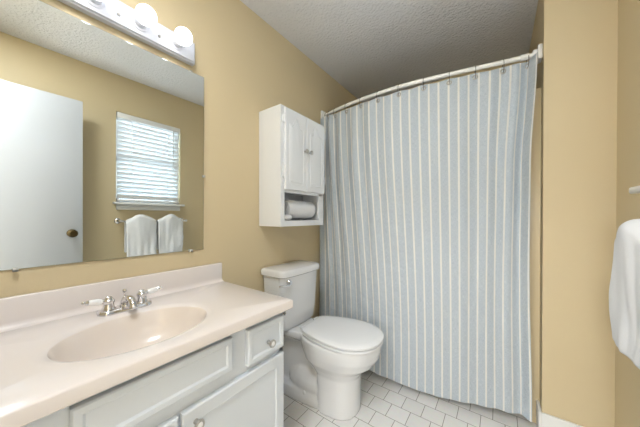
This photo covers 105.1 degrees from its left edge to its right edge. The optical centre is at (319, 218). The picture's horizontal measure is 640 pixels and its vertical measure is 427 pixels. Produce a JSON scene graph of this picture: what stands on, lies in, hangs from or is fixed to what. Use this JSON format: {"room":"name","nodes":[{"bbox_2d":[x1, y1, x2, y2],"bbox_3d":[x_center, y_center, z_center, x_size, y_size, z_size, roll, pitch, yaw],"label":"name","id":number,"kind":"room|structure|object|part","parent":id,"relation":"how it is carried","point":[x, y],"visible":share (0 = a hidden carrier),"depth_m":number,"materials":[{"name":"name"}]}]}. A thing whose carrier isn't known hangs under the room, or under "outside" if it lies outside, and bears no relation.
{"room":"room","nodes":[
{"label":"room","id":0,"kind":"room"},
{"bbox_2d":[0,0,361,317],"bbox_3d":[-0.813,-0.048,1.095,0.100,2.500,4.450,0,0,36],"label":"wall","id":1,"kind":"structure","parent":0,"point":[247,67],"depth_m":1.42,"materials":[{"name":"beige paint"}]},
{"bbox_2d":[0,0,204,271],"bbox_3d":[-0.820,-0.282,0.981,0.021,0.899,0.739,0,0,36],"label":"wall mirror","id":2,"kind":"object","parent":1,"relation":"attached to","point":[102,134],"visible":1,"depth_m":0.92,"materials":[{"name":"clear glass"}]},
{"bbox_2d":[0,263,222,332],"bbox_3d":[-0.829,0.300,0.953,0.040,0.110,0.985,0,0,36],"label":"backsplash","id":3,"kind":"structure","parent":1,"relation":"attached to","point":[24,310],"depth_m":0.90,"materials":[{"name":"white stone"}]},
{"bbox_2d":[58,0,194,65],"bbox_3d":[-0.766,-0.813,0.945,0.144,0.103,0.610,0,0,36],"label":"vanity light","id":4,"kind":"object","parent":1,"relation":"attached to","point":[140,23],"visible":1,"depth_m":1.00,"materials":[{"name":"silver metal"}]},
{"bbox_2d":[87,0,104,7],"bbox_3d":[-0.823,-0.813,0.898,0.032,0.060,0.060,0,0,36],"label":"socket","id":5,"kind":"object","parent":4,"relation":"attached to","point":[90,3],"depth_m":0.90,"materials":[{"name":"grey ceramic"}]},
{"bbox_2d":[131,14,148,31],"bbox_3d":[-0.738,-0.813,1.014,0.032,0.060,0.060,0,0,36],"label":"socket","id":6,"kind":"object","parent":4,"relation":"attached to","point":[136,26],"depth_m":1.01,"materials":[{"name":"grey ceramic"}]},
{"bbox_3d":[-0.697,-0.813,0.983,0.077,0.072,0.072,0,0,36],"label":"light bulb","id":7,"kind":"part","parent":4,"relation":"part of","materials":[{"name":"white glass"}]},
{"bbox_2d":[170,35,183,49],"bbox_3d":[-0.654,-0.814,1.130,0.032,0.060,0.060,0,0,36],"label":"socket","id":8,"kind":"object","parent":4,"relation":"attached to","point":[174,45],"depth_m":1.12,"materials":[{"name":"grey ceramic"}]},
{"bbox_3d":[-0.612,-0.814,1.099,0.077,0.072,0.072,0,0,36],"label":"light bulb","id":9,"kind":"part","parent":4,"relation":"part of","materials":[{"name":"white glass"}]},
{"bbox_2d":[259,104,324,226],"bbox_3d":[-0.164,-0.319,1.690,0.240,0.734,0.447,0,0,36],"label":"upper cabinet","id":10,"kind":"object","parent":1,"relation":"attached to","point":[291,144],"visible":1,"depth_m":1.55,"materials":[{"name":"white paint"}]},
{"bbox_2d":[285,215,291,219],"bbox_3d":[-0.211,-0.008,1.538,0.039,0.033,0.070,0,0,36],"label":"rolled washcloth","id":11,"kind":"object","parent":10,"relation":"in","point":[287,217],"visible":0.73,"depth_m":1.53,"materials":[{"name":"white"}]},
{"bbox_3d":[-0.153,-0.427,1.564,0.016,0.497,0.202,0,0,36],"label":"door","id":12,"kind":"part","parent":10,"relation":"part of","materials":[{"name":"white paint"}]},
{"bbox_3d":[-0.145,-0.429,1.558,0.005,0.423,0.138,0,0,36],"label":"arched panel","id":13,"kind":"part","parent":10,"relation":"part of","materials":[{"name":"white paint"}]},
{"bbox_2d":[285,200,315,217],"bbox_3d":[-0.169,-0.063,1.721,0.144,0.127,0.279,0,0,36],"label":"rolled towel","id":14,"kind":"object","parent":10,"relation":"in","point":[296,209],"visible":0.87,"depth_m":1.67,"materials":[{"name":"white fabric"}]},
{"bbox_3d":[-0.113,-0.319,1.648,0.016,0.734,0.440,0,0,36],"label":"frame","id":15,"kind":"part","parent":10,"relation":"part of","materials":[{"name":"white paint"}]},
{"bbox_3d":[-0.032,-0.427,1.729,0.016,0.497,0.202,0,0,36],"label":"door","id":16,"kind":"part","parent":10,"relation":"part of","materials":[{"name":"white paint"}]},
{"bbox_3d":[-0.024,-0.430,1.723,0.005,0.423,0.138,0,0,36],"label":"arched panel","id":17,"kind":"part","parent":10,"relation":"part of","materials":[{"name":"white paint"}]},
{"bbox_2d":[240,0,537,102],"bbox_3d":[-0.090,-1.334,0.560,1.887,0.080,4.450,0,0,36],"label":"ceiling","id":18,"kind":"structure","parent":0,"point":[368,47],"depth_m":1.73,"materials":[{"name":"white paint"}]},
{"bbox_2d":[284,370,536,426],"bbox_3d":[-0.121,1.176,0.534,1.687,0.060,4.350,0,0,36],"label":"floor","id":19,"kind":"structure","parent":0,"point":[385,402],"depth_m":1.44,"materials":[{"name":"white tile"}]},
{"bbox_2d":[22,311,285,426],"bbox_3d":[-0.616,0.763,0.806,0.558,0.762,0.979,0,0,36],"label":"vanity cabinet","id":20,"kind":"object","parent":19,"relation":"on","point":[237,379],"visible":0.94,"depth_m":0.76,"materials":[{"name":"white paint"}]},
{"bbox_2d":[0,263,292,426],"bbox_3d":[-0.625,0.367,0.805,0.544,0.240,0.985,0,0,36],"label":"countertop","id":21,"kind":"structure","parent":20,"relation":"on","point":[56,353],"depth_m":0.79,"materials":[{"name":"white stone"}]},
{"bbox_2d":[81,286,162,316],"bbox_3d":[-0.711,0.306,0.912,0.118,0.074,0.248,0,0,36],"label":"faucet","id":22,"kind":"object","parent":21,"relation":"on","point":[128,302],"visible":1,"depth_m":0.89,"materials":[{"name":"silver metal"}]},
{"bbox_3d":[-0.784,0.294,0.862,0.021,0.023,0.048,0,0,36],"label":"lever","id":23,"kind":"part","parent":22,"relation":"part of","materials":[{"name":"white ceramic"}]},
{"bbox_3d":[-0.735,0.335,0.929,0.060,0.016,0.168,0,0,36],"label":"plate","id":24,"kind":"part","parent":22,"relation":"part of","materials":[{"name":"silver metal"}]},
{"bbox_3d":[-0.708,0.308,0.909,0.109,0.050,0.042,0,0,36],"label":"spout","id":25,"kind":"part","parent":22,"relation":"part of","materials":[{"name":"silver metal"}]},
{"bbox_3d":[-0.685,0.294,0.997,0.021,0.023,0.048,0,0,36],"label":"lever","id":26,"kind":"part","parent":22,"relation":"part of","materials":[{"name":"white ceramic"}]},
{"bbox_2d":[47,307,206,361],"bbox_3d":[-0.576,0.417,0.791,0.306,0.130,0.406,0,0,36],"label":"basin","id":27,"kind":"object","parent":21,"relation":"in","point":[109,338],"depth_m":0.84,"materials":[{"name":"beige stone"}]},
{"bbox_3d":[-0.414,0.456,0.674,0.019,0.110,0.387,0,0,36],"label":"false drawer","id":28,"kind":"part","parent":20,"relation":"part of","materials":[{"name":"white paint"}]},
{"bbox_3d":[-0.530,0.792,0.517,0.019,0.468,0.434,0,0,36],"label":"door","id":29,"kind":"part","parent":20,"relation":"part of","materials":[{"name":"white paint"}]},
{"bbox_3d":[-0.357,0.599,0.717,0.028,0.031,0.031,0,0,36],"label":"knob","id":30,"kind":"part","parent":20,"relation":"part of","materials":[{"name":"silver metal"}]},
{"bbox_3d":[-0.277,0.790,0.865,0.019,0.468,0.406,0,0,36],"label":"door","id":31,"kind":"part","parent":20,"relation":"part of","materials":[{"name":"white paint"}]},
{"bbox_3d":[-0.210,0.466,0.954,0.019,0.130,0.180,0,0,36],"label":"drawer","id":32,"kind":"part","parent":20,"relation":"part of","materials":[{"name":"white paint"}]},
{"bbox_3d":[-0.189,0.479,0.946,0.028,0.031,0.031,0,0,36],"label":"knob","id":33,"kind":"part","parent":20,"relation":"part of","materials":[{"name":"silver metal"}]},
{"bbox_2d":[261,260,383,420],"bbox_3d":[0.021,0.733,1.536,0.724,0.826,0.463,0,0,36],"label":"toilet","id":34,"kind":"object","parent":19,"relation":"on","point":[326,357],"visible":0.96,"depth_m":1.48,"materials":[{"name":"white ceramic"}]},
{"bbox_3d":[-0.208,0.395,1.482,0.031,0.039,0.109,0,0,36],"label":"flush lever","id":35,"kind":"part","parent":34,"relation":"part of","materials":[{"name":"silver metal"}]},
{"bbox_3d":[-0.189,0.537,1.682,0.196,0.346,0.368,0,0,36],"label":"tank","id":36,"kind":"part","parent":34,"relation":"part of","materials":[{"name":"white ceramic"}]},
{"bbox_3d":[-0.186,0.343,1.679,0.218,0.047,0.396,0,0,36],"label":"tank lid","id":37,"kind":"part","parent":34,"relation":"part of","materials":[{"name":"white ceramic"}]},
{"bbox_3d":[0.043,0.928,1.565,0.704,0.437,0.372,0,0,36],"label":"bowl","id":38,"kind":"part","parent":34,"relation":"part of","materials":[{"name":"white ceramic"}]},
{"bbox_3d":[0.141,0.706,1.498,0.483,0.014,0.381,0,0,36],"label":"seat","id":39,"kind":"part","parent":34,"relation":"part of","materials":[{"name":"white plastic"}]},
{"bbox_3d":[0.141,0.681,1.498,0.486,0.026,0.383,0,0,36],"label":"seat lid","id":40,"kind":"part","parent":34,"relation":"part of","materials":[{"name":"white plastic"}]},
{"bbox_2d":[321,43,542,118],"bbox_3d":[0.588,-0.892,1.705,1.435,0.076,0.162,0,0,36],"label":"curtain rod","id":41,"kind":"object","parent":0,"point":[539,50],"visible":0.88,"depth_m":1.50,"materials":[{"name":"white metal"}]},
{"bbox_2d":[367,56,527,101],"bbox_3d":[1.090,-0.054,2.398,1.436,2.500,0.100,0,0,36],"label":"wall","id":42,"kind":"structure","parent":0,"point":[509,64],"depth_m":2.13,"materials":[{"name":"beige paint"}]},
{"bbox_2d":[530,88,540,422],"bbox_3d":[0.848,0.207,2.069,1.436,1.862,0.720,0,0,36],"label":"trim","id":43,"kind":"structure","parent":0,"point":[535,190],"depth_m":1.37,"materials":[{"name":"beige paint"}]},
{"bbox_2d":[529,0,617,426],"bbox_3d":[1.570,-0.049,1.541,0.351,2.500,0.918,0,0,36],"label":"wall","id":44,"kind":"structure","parent":0,"point":[577,70],"depth_m":1.20,"materials":[{"name":"beige paint"}]},
{"bbox_2d":[536,400,583,426],"bbox_3d":[1.278,1.075,1.244,0.265,0.135,0.111,0,0,36],"label":"baseboard","id":45,"kind":"structure","parent":44,"relation":"attached to","point":[543,419],"depth_m":1.25,"materials":[{"name":"white paint"}]},
{"bbox_2d":[615,0,639,426],"bbox_3d":[0.360,-0.039,-0.330,0.100,2.500,3.532,0,0,36],"label":"wall","id":46,"kind":"structure","parent":0,"point":[627,375],"depth_m":1.03,"materials":[{"name":"beige paint"}]},
{"bbox_2d":[629,186,639,193],"bbox_3d":[0.945,-0.492,0.543,0.167,0.922,0.616,0,0,36],"label":"window","id":47,"kind":"structure","parent":46,"relation":"in","point":[633,190],"depth_m":0.80,"materials":[{"name":"white paint"}]},
{"label":"curtain ring","id":48,"kind":"object","parent":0,"visible":0},
{"bbox_2d":[319,53,536,421],"bbox_3d":[0.561,0.121,1.690,1.395,1.970,0.128,0,0,35],"label":"shower curtain","id":49,"kind":"object","parent":48,"relation":"hanging from","point":[425,229],"visible":0.94,"depth_m":1.52,"materials":[{"name":"fabric"}]},
{"bbox_3d":[0.916,0.074,0.597,0.093,0.052,0.640,0,0,36],"label":"towel bar","id":50,"kind":"object","parent":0,"visible":0},
{"bbox_2d":[609,219,639,368],"bbox_3d":[0.955,0.209,0.729,0.086,0.417,0.246,0,0,36],"label":"bath towel","id":51,"kind":"object","parent":50,"relation":"hanging from","point":[624,287],"visible":1,"depth_m":0.73,"materials":[{"name":"white fabric"}]}
]}

